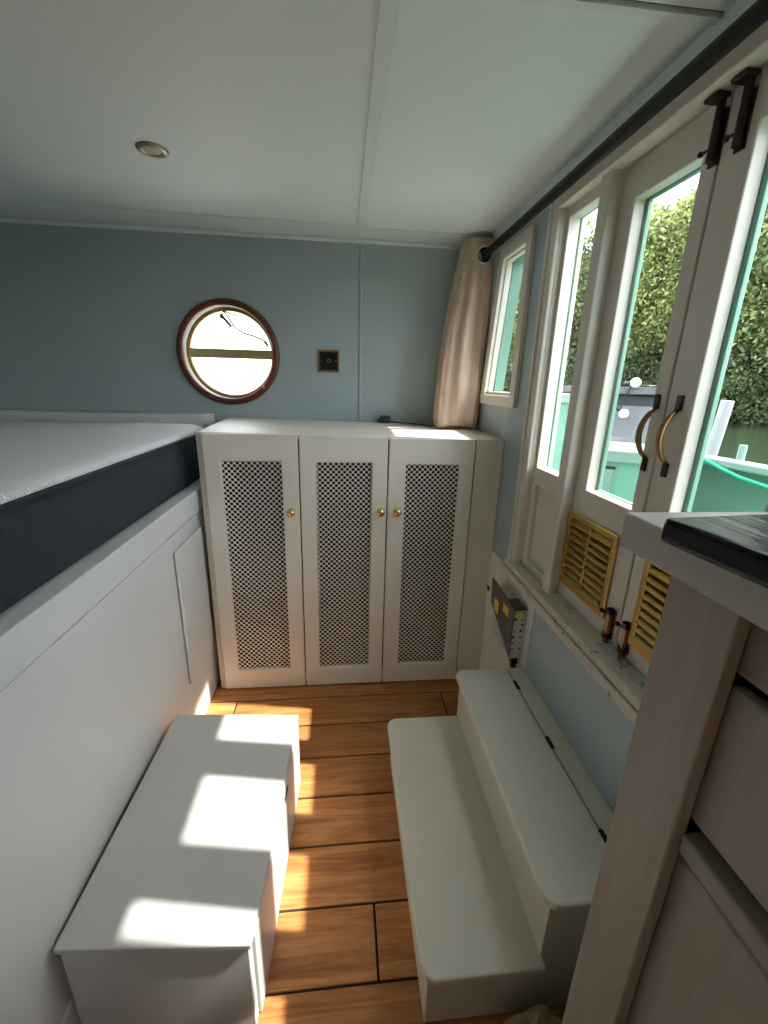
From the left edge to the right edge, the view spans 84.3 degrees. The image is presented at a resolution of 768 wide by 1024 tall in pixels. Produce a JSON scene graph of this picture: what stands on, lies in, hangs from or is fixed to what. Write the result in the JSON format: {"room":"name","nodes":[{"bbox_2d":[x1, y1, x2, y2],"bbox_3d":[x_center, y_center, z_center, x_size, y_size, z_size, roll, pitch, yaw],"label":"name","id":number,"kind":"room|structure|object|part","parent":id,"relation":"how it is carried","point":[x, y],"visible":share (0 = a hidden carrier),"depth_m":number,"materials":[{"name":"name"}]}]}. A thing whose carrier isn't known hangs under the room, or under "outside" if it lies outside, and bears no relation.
{"room":"ship interior","nodes":[
{"label":"ship interior","id":0,"kind":"room"},
{"bbox_2d":[0,222,459,423],"bbox_3d":[-0.800,-0.237,1.864,2.460,1.742,0.080,0,17,-6],"label":"wall","id":1,"kind":"structure","parent":0,"point":[91,319],"depth_m":1.67,"materials":[{"name":"paint"}]},
{"bbox_2d":[176,298,279,404],"bbox_3d":[-0.629,-0.650,1.743,0.403,0.403,0.101,0,17,-6],"label":"window","id":2,"kind":"structure","parent":1,"relation":"in","point":[193,320],"depth_m":1.73,"materials":[{"name":"brown wood"}]},
{"bbox_2d":[219,310,268,346],"bbox_3d":[-0.567,-0.744,1.725,0.186,0.134,0.016,0,17,-6],"label":"cord","id":3,"kind":"object","parent":2,"relation":"hanging from","point":[224,312],"visible":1,"depth_m":1.71,"materials":[{"name":"black plastic"}]},
{"bbox_2d":[0,199,491,249],"bbox_3d":[-0.792,-1.026,1.475,2.404,0.006,0.200,0,17,-6],"label":"trim","id":4,"kind":"structure","parent":1,"relation":"attached to","point":[9,208],"depth_m":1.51,"materials":[{"name":"white wood"}]},
{"bbox_2d":[318,350,339,371],"bbox_3d":[-0.228,-0.624,1.754,0.089,0.086,0.014,0,17,-6],"label":"wall socket","id":5,"kind":"object","parent":1,"relation":"attached to","point":[328,360],"visible":1,"depth_m":1.75,"materials":[{"name":"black metal"}]},
{"bbox_2d":[358,243,361,421],"bbox_3d":[-0.098,-0.702,1.748,0.009,0.720,0.005,0,17,-6],"label":"trim","id":6,"kind":"structure","parent":1,"relation":"attached to","point":[360,293],"depth_m":1.73,"materials":[{"name":"wood"}]},
{"bbox_2d":[0,0,709,235],"bbox_3d":[-0.556,-0.417,-0.584,2.460,0.040,4.680,0,17,-6],"label":"ceiling","id":7,"kind":"structure","parent":0,"point":[259,108],"depth_m":0.84,"materials":[{"name":"white paint"}]},
{"bbox_2d":[135,141,168,158],"bbox_3d":[-0.570,-0.889,1.044,0.075,0.006,0.075,0,17,-6],"label":"recessed light","id":8,"kind":"object","parent":7,"relation":"in","point":[154,150],"visible":1,"depth_m":1.04,"materials":[{"name":"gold metal"}]},
{"bbox_2d":[357,0,399,226],"bbox_3d":[0.133,-0.365,-0.616,0.029,0.006,4.456,0,17,-6],"label":"trim","id":9,"kind":"structure","parent":7,"relation":"attached to","point":[388,9],"depth_m":0.80,"materials":[{"name":"white wood"}]},
{"bbox_2d":[205,677,565,1023],"bbox_3d":[-0.598,1.257,-0.116,2.463,0.048,4.600,0,17,-6],"label":"floor","id":10,"kind":"structure","parent":0,"point":[343,952],"depth_m":1.06,"materials":[{"name":"brown wood"}]},
{"bbox_2d":[0,409,219,1023],"bbox_3d":[-1.219,0.468,0.586,1.352,1.021,2.676,0,17,-6],"label":"bed base","id":11,"kind":"object","parent":10,"relation":"on","point":[98,662],"visible":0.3,"depth_m":0.81,"materials":[{"name":"white wood"}]},
{"bbox_3d":[-0.503,1.108,0.164,0.006,0.080,1.360,0,17,-6],"label":"trim","id":12,"kind":"part","parent":11,"relation":"part of","materials":[{"name":"white wood"}]},
{"bbox_3d":[-0.566,0.226,0.576,0.043,0.074,2.672,0,17,-6],"label":"rail","id":13,"kind":"part","parent":11,"relation":"part of","materials":[{"name":"white wood"}]},
{"bbox_2d":[0,421,203,613],"bbox_3d":[-1.227,0.103,0.444,1.304,0.206,2.550,0,17,-6],"label":"mattress","id":14,"kind":"object","parent":11,"relation":"on","point":[67,489],"visible":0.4,"depth_m":0.92,"materials":[{"name":"fabric"}]},
{"bbox_2d":[0,409,214,427],"bbox_3d":[-1.357,-0.290,1.699,1.304,0.226,0.088,0,17,-6],"label":"shelf","id":15,"kind":"object","parent":11,"relation":"attached to","point":[204,420],"depth_m":1.66,"materials":[{"name":"white wood"}]},
{"bbox_3d":[-0.629,0.305,1.416,0.011,0.461,0.238,0,17,-6],"label":"raised panel","id":16,"kind":"part","parent":11,"relation":"part of","materials":[{"name":"white wood"}]},
{"bbox_2d":[53,714,300,1023],"bbox_3d":[-0.403,0.771,1.000,0.357,0.242,0.548,0,17,-6],"label":"box","id":17,"kind":"object","parent":10,"relation":"on","point":[175,922],"visible":1,"depth_m":0.81,"materials":[{"name":"white wood"}]},
{"bbox_2d":[196,417,503,688],"bbox_3d":[-0.129,0.150,1.753,1.033,1.005,0.480,0,17,-6],"label":"base cabinet","id":18,"kind":"object","parent":10,"relation":"on","point":[340,552],"visible":1,"depth_m":1.59,"materials":[{"name":"white wood"}]},
{"bbox_3d":[-0.636,0.158,1.725,0.018,0.981,0.432,0,17,-6],"label":"panel","id":19,"kind":"part","parent":18,"relation":"part of","materials":[{"name":"white wood"}]},
{"bbox_3d":[-0.451,0.215,1.528,0.306,0.983,0.017,0,17,-6],"label":"door","id":20,"kind":"part","parent":18,"relation":"part of","materials":[{"name":"white wood"}]},
{"bbox_3d":[-0.452,0.218,1.531,0.208,0.828,0.002,0,17,-6],"label":"perforated panel","id":21,"kind":"part","parent":18,"relation":"part of","materials":[{"name":"metal"}]},
{"bbox_3d":[-0.319,0.004,1.452,0.028,0.028,0.030,0,17,-6],"label":"knob","id":22,"kind":"part","parent":18,"relation":"part of","materials":[{"name":"gold metal"}]},
{"bbox_3d":[-0.147,0.216,1.559,0.298,0.979,0.017,0,17,-6],"label":"door","id":23,"kind":"part","parent":18,"relation":"part of","materials":[{"name":"white wood"}]},
{"bbox_3d":[-0.147,0.219,1.562,0.203,0.826,0.002,0,17,-6],"label":"perforated panel","id":24,"kind":"part","parent":18,"relation":"part of","materials":[{"name":"metal"}]},
{"bbox_3d":[-0.012,0.002,1.482,0.028,0.028,0.030,0,17,-6],"label":"knob","id":25,"kind":"part","parent":18,"relation":"part of","materials":[{"name":"gold metal"}]},
{"bbox_3d":[0.046,0.002,1.488,0.028,0.028,0.030,0,17,-6],"label":"knob","id":26,"kind":"part","parent":18,"relation":"part of","materials":[{"name":"gold metal"}]},
{"bbox_2d":[377,415,434,425],"bbox_3d":[0.097,-0.389,1.802,0.254,0.034,0.036,4,17,8],"label":"power adaptor","id":27,"kind":"object","parent":18,"relation":"on","point":[383,418],"visible":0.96,"depth_m":1.80,"materials":[{"name":"black plastic"}]},
{"bbox_3d":[0.159,0.219,1.593,0.201,0.820,0.002,0,17,-6],"label":"perforated panel","id":28,"kind":"part","parent":18,"relation":"part of","materials":[{"name":"metal"}]},
{"bbox_3d":[0.154,0.216,1.589,0.300,0.976,0.017,0,17,-6],"label":"door","id":29,"kind":"part","parent":18,"relation":"part of","materials":[{"name":"white wood"}]},
{"bbox_3d":[0.355,0.218,1.613,0.098,0.981,0.013,0,17,-6],"label":"filler panel","id":30,"kind":"part","parent":18,"relation":"part of","materials":[{"name":"white wood"}]},
{"bbox_2d":[388,667,612,1021],"bbox_3d":[0.248,0.729,1.057,0.423,0.324,0.622,0,17,-6],"label":"steps","id":31,"kind":"structure","parent":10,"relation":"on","point":[504,828],"depth_m":0.90,"materials":[{"name":"beige paint"}]},
{"bbox_3d":[0.328,0.585,1.022,0.165,0.017,0.621,0,17,-6],"label":"lid","id":32,"kind":"part","parent":31,"relation":"part of","materials":[{"name":"beige paint"}]},
{"bbox_2d":[503,1004,561,1023],"bbox_3d":[0.281,0.927,0.757,0.158,0.119,0.068,0,17,-6],"label":"cloth bag","id":33,"kind":"object","parent":10,"relation":"on","point":[539,1013],"visible":0.95,"depth_m":0.74,"materials":[{"name":"beige fabric"}]},
{"bbox_2d":[562,575,767,1023],"bbox_3d":[0.414,0.644,0.183,0.248,1.003,0.773,0,17,-6],"label":"base cabinet","id":34,"kind":"object","parent":10,"relation":"on","point":[676,931],"visible":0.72,"depth_m":0.38,"materials":[{"name":"grey wood"}]},
{"bbox_2d":[619,512,767,631],"bbox_3d":[0.417,0.138,0.059,0.262,0.037,0.831,0,17,-6],"label":"countertop","id":35,"kind":"structure","parent":34,"relation":"on","point":[641,533],"depth_m":0.36,"materials":[{"name":"white wood"}]},
{"bbox_2d":[661,514,767,587],"bbox_3d":[0.424,0.096,0.097,0.291,0.022,0.594,-2,17,-10],"label":"stove","id":36,"kind":"object","parent":35,"relation":"on","point":[736,544],"visible":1,"depth_m":0.31,"materials":[{"name":"black metal"}]},
{"bbox_3d":[0.304,0.628,0.271,0.014,0.497,0.442,0,17,-6],"label":"drawer","id":37,"kind":"part","parent":34,"relation":"part of","materials":[{"name":"grey wood"}]},
{"bbox_3d":[0.313,0.381,0.160,0.027,0.022,0.501,0,17,-6],"label":"cross rail","id":38,"kind":"part","parent":34,"relation":"part of","materials":[{"name":"grey wood"}]},
{"bbox_3d":[0.313,0.277,0.164,0.014,0.148,0.442,0,17,-6],"label":"drawer","id":39,"kind":"part","parent":34,"relation":"part of","materials":[{"name":"grey wood"}]},
{"bbox_3d":[0.316,0.167,0.131,0.014,0.060,0.442,0,17,-6],"label":"drawer","id":40,"kind":"part","parent":34,"relation":"part of","materials":[{"name":"grey wood"}]},
{"bbox_2d":[475,207,549,561],"bbox_3d":[0.616,0.605,-0.172,0.059,2.094,4.640,0,17,-6],"label":"wall","id":41,"kind":"structure","parent":0,"point":[506,424],"depth_m":1.43,"materials":[{"name":"pale blue paint"}]},
{"bbox_2d":[486,578,526,667],"bbox_3d":[0.392,0.340,1.472,0.047,0.232,0.354,0,17,-6],"label":"electrical panel","id":42,"kind":"object","parent":41,"relation":"attached to","point":[509,617],"visible":0.98,"depth_m":1.34,"materials":[{"name":"metal"}]},
{"bbox_3d":[0.407,0.317,1.551,0.002,0.128,0.192,0,17,-6],"label":"mounting plate","id":43,"kind":"part","parent":42,"relation":"part of","materials":[{"name":"white paint"}]},
{"bbox_2d":[479,550,534,672],"bbox_3d":[0.416,0.470,1.495,0.005,0.572,0.374,0,17,-6],"label":"trim","id":44,"kind":"structure","parent":41,"relation":"attached to","point":[493,656],"depth_m":1.52,"materials":[{"name":"white paint"}]},
{"bbox_2d":[479,223,537,407],"bbox_3d":[0.441,-0.632,1.460,0.074,0.518,0.348,0,17,-6],"label":"window","id":45,"kind":"structure","parent":41,"relation":"in","point":[520,251],"depth_m":1.47,"materials":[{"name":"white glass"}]},
{"bbox_3d":[0.459,-0.631,1.463,0.037,0.449,0.272,0,17,-6],"label":"frame","id":46,"kind":"part","parent":45,"relation":"part of","materials":[{"name":"green metal"}]},
{"bbox_2d":[522,182,601,582],"bbox_3d":[0.483,-0.283,1.146,0.037,0.990,0.166,0,17,-6],"label":"window","id":47,"kind":"structure","parent":41,"relation":"in","point":[545,479],"depth_m":1.19,"materials":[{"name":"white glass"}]},
{"bbox_3d":[0.476,0.049,1.247,0.014,0.260,0.134,0,17,-6],"label":"panel","id":48,"kind":"part","parent":47,"relation":"part of","materials":[{"name":"white wood"}]},
{"bbox_2d":[502,558,645,725],"bbox_3d":[0.499,0.315,0.971,0.112,0.049,0.960,0,17,-6],"label":"sill","id":49,"kind":"structure","parent":41,"relation":"attached to","point":[623,683],"depth_m":0.97,"materials":[{"name":"white wood"}]},
{"bbox_2d":[526,610,633,811],"bbox_3d":[0.479,0.656,0.888,0.003,0.572,0.894,0,17,-6],"label":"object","id":50,"kind":"structure","parent":41,"relation":"attached to","point":[596,728],"depth_m":1.00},
{"bbox_2d":[508,0,735,24],"bbox_3d":[0.265,-0.730,0.598,0.476,0.008,0.033,0,17,-6],"label":"trim","id":51,"kind":"structure","parent":41,"relation":"attached to","point":[709,12],"depth_m":0.61,"materials":[{"name":"white wood"}]},
{"bbox_2d":[481,0,767,258],"bbox_3d":[0.574,-0.327,-0.442,0.066,0.058,4.520,0,17,-6],"label":"curtain rod","id":52,"kind":"object","parent":41,"relation":"attached to","point":[755,16],"visible":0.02,"depth_m":0.69,"materials":[{"name":"black metal"}]},
{"bbox_2d":[433,237,494,427],"bbox_3d":[0.301,-0.682,1.672,0.184,0.681,0.162,0,17,-6],"label":"curtain","id":53,"kind":"object","parent":52,"relation":"hanging from","point":[461,357],"visible":0.98,"depth_m":1.62,"materials":[{"name":"beige fabric"}]},
{"bbox_2d":[492,0,756,252],"bbox_3d":[0.619,-0.342,-0.543,0.002,0.066,4.488,0,17,-6],"label":"trim","id":54,"kind":"structure","parent":41,"relation":"attached to","point":[712,32],"depth_m":0.79,"materials":[{"name":"white wood"}]},
{"bbox_2d":[508,20,767,593],"bbox_3d":[0.514,-0.201,0.817,0.092,1.047,0.946,0,17,-6],"label":"door frame","id":55,"kind":"structure","parent":41,"relation":"attached to","point":[752,52],"depth_m":1.02,"materials":[{"name":"white wood"}]},
{"bbox_2d":[559,90,734,645],"bbox_3d":[0.509,-0.210,0.914,0.066,0.984,0.272,0,17,-6],"label":"door","id":56,"kind":"structure","parent":41,"relation":"in","point":[595,573],"depth_m":0.91,"materials":[{"name":"white wood"}]},
{"bbox_2d":[559,510,619,618],"bbox_3d":[0.503,0.119,1.035,0.037,0.201,0.203,0,17,-6],"label":"vent grille","id":57,"kind":"object","parent":56,"relation":"attached to","point":[590,562],"depth_m":1.01,"materials":[{"name":"gold metal"}]},
{"bbox_3d":[0.500,-0.151,0.818,0.030,0.097,0.011,0,17,-6],"label":"handle","id":58,"kind":"part","parent":56,"relation":"part of","materials":[{"name":"gold metal"}]},
{"bbox_3d":[0.519,-0.582,0.686,0.010,0.010,0.026,-2,17,-10],"label":"knob","id":59,"kind":"part","parent":56,"relation":"part of","materials":[{"name":"brown metal"}]},
{"bbox_2d":[615,66,767,676],"bbox_3d":[0.537,-0.133,0.662,0.073,0.984,0.290,0,17,-6],"label":"door","id":60,"kind":"structure","parent":41,"relation":"in","point":[739,201],"depth_m":0.70,"materials":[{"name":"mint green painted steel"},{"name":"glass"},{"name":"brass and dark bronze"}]},
{"bbox_2d":[627,560,670,662],"bbox_3d":[0.531,0.204,0.759,0.037,0.201,0.198,0,17,-6],"label":"vent grille","id":61,"kind":"object","parent":60,"relation":"attached to","point":[653,584],"depth_m":0.82,"materials":[{"name":"gold metal"}]},
{"bbox_3d":[0.505,-0.135,0.765,0.030,0.097,0.011,0,17,-6],"label":"handle","id":62,"kind":"part","parent":60,"relation":"part of","materials":[{"name":"gold metal"}]},
{"bbox_3d":[0.524,-0.567,0.640,0.010,0.010,0.026,-2,17,-10],"label":"knob","id":63,"kind":"part","parent":60,"relation":"part of","materials":[{"name":"brown metal"}]},
{"label":"outside","id":64,"kind":"structure","parent":0,"visible":0},
{"bbox_3d":[1.034,0.572,0.932,0.993,0.064,3.160,0,17,-6],"label":"deck","id":65,"kind":"object","parent":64,"visible":0},
{"bbox_2d":[551,393,569,471],"bbox_3d":[0.580,-0.076,1.641,0.166,0.740,0.192,0,17,-6],"label":"locker","id":66,"kind":"object","parent":65,"relation":"on","point":[563,410],"visible":0.04,"depth_m":1.49,"materials":[{"name":"green metal"}]},
{"bbox_2d":[601,441,644,502],"bbox_3d":[1.016,-0.036,1.919,0.432,0.524,0.340,10,19,27],"label":"locker","id":67,"kind":"object","parent":65,"relation":"on","point":[623,462],"visible":0.12,"depth_m":1.73,"materials":[{"name":"green metal"}]},
{"bbox_3d":[1.022,-0.264,1.849,0.432,0.048,0.340,10,19,27],"label":"lid","id":68,"kind":"part","parent":67,"relation":"part of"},
{"bbox_2d":[691,445,767,511],"bbox_3d":[1.338,0.623,1.163,0.757,1.400,3.495,-5,18,-21],"label":"bulwark","id":69,"kind":"object","parent":65,"relation":"attached to","point":[716,491],"visible":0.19,"depth_m":1.72,"materials":[{"name":"green metal"}]},
{"bbox_2d":[704,457,767,489],"bbox_3d":[1.386,-0.085,1.378,0.053,0.094,1.130,-2,17,-11],"label":"hose","id":70,"kind":"object","parent":69,"relation":"hanging from","point":[765,486],"visible":0.58,"depth_m":1.62,"materials":[{"name":"green rubber"}]},
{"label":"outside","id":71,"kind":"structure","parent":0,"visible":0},
{"bbox_2d":[710,422,767,464],"bbox_3d":[46.134,-4.507,24.301,95.320,0.280,184.000,0,17,-6],"label":"river","id":72,"kind":"structure","parent":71,"point":[755,437],"depth_m":12.93,"materials":[{"name":"green liquid"}]},
{"bbox_2d":[562,385,655,443],"bbox_3d":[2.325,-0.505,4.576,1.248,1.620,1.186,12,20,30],"label":"moored boat","id":73,"kind":"object","parent":72,"relation":"on","point":[624,429],"visible":0.05,"depth_m":3.91,"materials":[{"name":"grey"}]},
{"bbox_2d":[624,378,640,387],"bbox_3d":[2.206,-1.146,3.757,0.133,0.087,0.085,0,17,-6],"label":"bulb","id":74,"kind":"object","parent":73,"relation":"on","point":[635,382],"visible":1,"depth_m":3.74,"materials":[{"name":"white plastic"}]},
{"bbox_3d":[2.229,-1.146,3.759,0.085,0.087,0.085,-9,20,-31],"label":"globe","id":75,"kind":"part","parent":74,"relation":"part of"},
{"bbox_2d":[617,385,655,407],"bbox_3d":[2.174,-1.041,3.842,0.480,0.212,0.040,14,21,34],"label":"cable","id":76,"kind":"object","parent":73,"relation":"attached to","point":[640,385],"visible":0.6,"depth_m":3.81,"materials":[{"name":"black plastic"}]},
{"bbox_2d":[616,406,628,417],"bbox_3d":[2.170,-0.908,3.865,0.120,0.108,0.085,0,17,-6],"label":"bulb","id":77,"kind":"object","parent":76,"relation":"hanging from","point":[623,413],"visible":0.95,"depth_m":3.85,"materials":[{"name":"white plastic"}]},
{"bbox_3d":[2.187,-0.896,3.870,0.086,0.085,0.085,0,17,-6],"label":"globe","id":78,"kind":"part","parent":77,"relation":"part of"},
{"bbox_2d":[705,400,734,455],"bbox_3d":[1.620,0.240,2.306,0.056,1.642,0.120,-5,18,-19],"label":"mooring post","id":79,"kind":"object","parent":72,"relation":"in","point":[725,407],"visible":0.21,"depth_m":2.06,"materials":[{"name":"white wood"}]},
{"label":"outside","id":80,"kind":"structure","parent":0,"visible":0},
{"bbox_2d":[507,337,766,424],"bbox_3d":[18.574,-8.171,23.732,62.611,6.120,24.599,14,21,34],"label":"bank","id":81,"kind":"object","parent":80,"point":[745,337],"depth_m":20.69,"materials":[{"name":"green plant"}]},
{"bbox_2d":[503,364,511,391],"bbox_3d":[7.064,-7.258,25.815,2.916,3.720,3.047,-11,21,-36],"label":"bush","id":82,"kind":"object","parent":81,"relation":"on","point":[507,382],"visible":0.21,"depth_m":24.71,"materials":[{"name":"green plant"}]},
{"bbox_2d":[507,272,582,367],"bbox_3d":[8.216,-11.531,25.473,6.051,11.608,6.885,-7,19,-25],"label":"leafy tree","id":83,"kind":"object","parent":81,"relation":"on","point":[512,346],"visible":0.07,"depth_m":24.17,"materials":[{"name":"green plant"}]},
{"bbox_2d":[562,362,574,392],"bbox_3d":[10.874,-6.772,24.555,2.916,3.720,3.047,-1,17,-7],"label":"bush","id":84,"kind":"object","parent":81,"relation":"on","point":[568,376],"visible":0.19,"depth_m":23.73,"materials":[{"name":"green plant"}]},
{"bbox_2d":[516,213,635,370],"bbox_3d":[11.305,-11.929,26.035,8.419,12.395,7.939,9,18,23],"label":"leafy tree","id":85,"kind":"object","parent":81,"relation":"on","point":[583,264],"visible":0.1,"depth_m":23.78,"materials":[{"name":"green plant"}]},
{"bbox_2d":[566,230,593,365],"bbox_3d":[13.264,-11.722,26.981,6.018,11.510,6.131,7,18,18],"label":"leafy tree","id":86,"kind":"object","parent":81,"relation":"on","point":[592,230],"visible":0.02,"depth_m":24.97,"materials":[{"name":"green plant"}]},
{"bbox_2d":[569,198,692,366],"bbox_3d":[13.388,-10.653,23.343,5.941,11.397,6.760,-1,17,-7],"label":"hedge","id":87,"kind":"object","parent":81,"relation":"on","point":[644,329],"visible":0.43,"depth_m":21.32,"materials":[{"name":"green plant"}]},
{"bbox_2d":[620,351,645,394],"bbox_3d":[12.705,-6.634,23.656,3.656,4.464,3.499,4,17,8],"label":"bush","id":88,"kind":"object","parent":81,"relation":"on","point":[630,368],"visible":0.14,"depth_m":22.43,"materials":[{"name":"green plant"}]},
{"bbox_2d":[632,359,661,395],"bbox_3d":[14.735,-6.141,22.519,3.208,4.092,3.352,9,18,23],"label":"bush","id":89,"kind":"object","parent":81,"relation":"on","point":[653,379],"visible":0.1,"depth_m":22.01,"materials":[{"name":"green plant"}]},
{"bbox_2d":[629,196,692,379],"bbox_3d":[16.073,-11.300,24.392,8.419,12.395,7.939,10,19,25],"label":"leafy tree","id":90,"kind":"object","parent":81,"relation":"on","point":[644,368],"visible":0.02,"depth_m":22.53,"materials":[{"name":"green plant"}]},
{"bbox_2d":[653,184,767,354],"bbox_3d":[17.344,-10.697,22.061,6.601,12.664,7.511,9,19,24],"label":"leafy tree","id":91,"kind":"object","parent":81,"relation":"on","point":[690,199],"visible":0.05,"depth_m":20.42,"materials":[{"name":"green plant"}]},
{"bbox_2d":[717,361,752,407],"bbox_3d":[16.329,-5.849,21.550,3.504,4.278,3.354,15,21,37],"label":"bush","id":92,"kind":"object","parent":81,"relation":"on","point":[728,365],"visible":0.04,"depth_m":19.88,"materials":[{"name":"green plant"}]},
{"bbox_2d":[713,346,767,424],"bbox_3d":[17.401,-5.731,20.955,3.809,4.650,3.645,-10,20,-33],"label":"bush","id":93,"kind":"object","parent":81,"relation":"on","point":[747,374],"visible":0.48,"depth_m":19.86,"materials":[{"name":"green plant"}]},
{"bbox_2d":[727,202,767,402],"bbox_3d":[18.750,-10.324,19.983,9.121,13.428,8.601,16,22,39],"label":"leafy tree","id":94,"kind":"object","parent":81,"relation":"on","point":[755,338],"visible":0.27,"depth_m":19.05,"materials":[{"name":"green plant"}]},
{"bbox_2d":[738,359,767,424],"bbox_3d":[18.498,-5.298,19.781,3.499,4.464,3.656,-4,18,-19],"label":"bush","id":95,"kind":"object","parent":81,"relation":"on","point":[764,388],"visible":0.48,"depth_m":19.61,"materials":[{"name":"green plant"}]},
{"bbox_3d":[-0.857,-0.404,2.926,2.560,0.064,2.032,0,17,-6],"label":"foredeck","id":96,"kind":"object","parent":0,"visible":0},
{"bbox_2d":[193,312,271,394],"bbox_3d":[-0.768,-1.050,2.420,2.480,1.299,1.034,0,17,-6],"label":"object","id":97,"kind":"object","parent":96,"relation":"on","point":[230,376],"visible":0.07,"depth_m":2.33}
]}

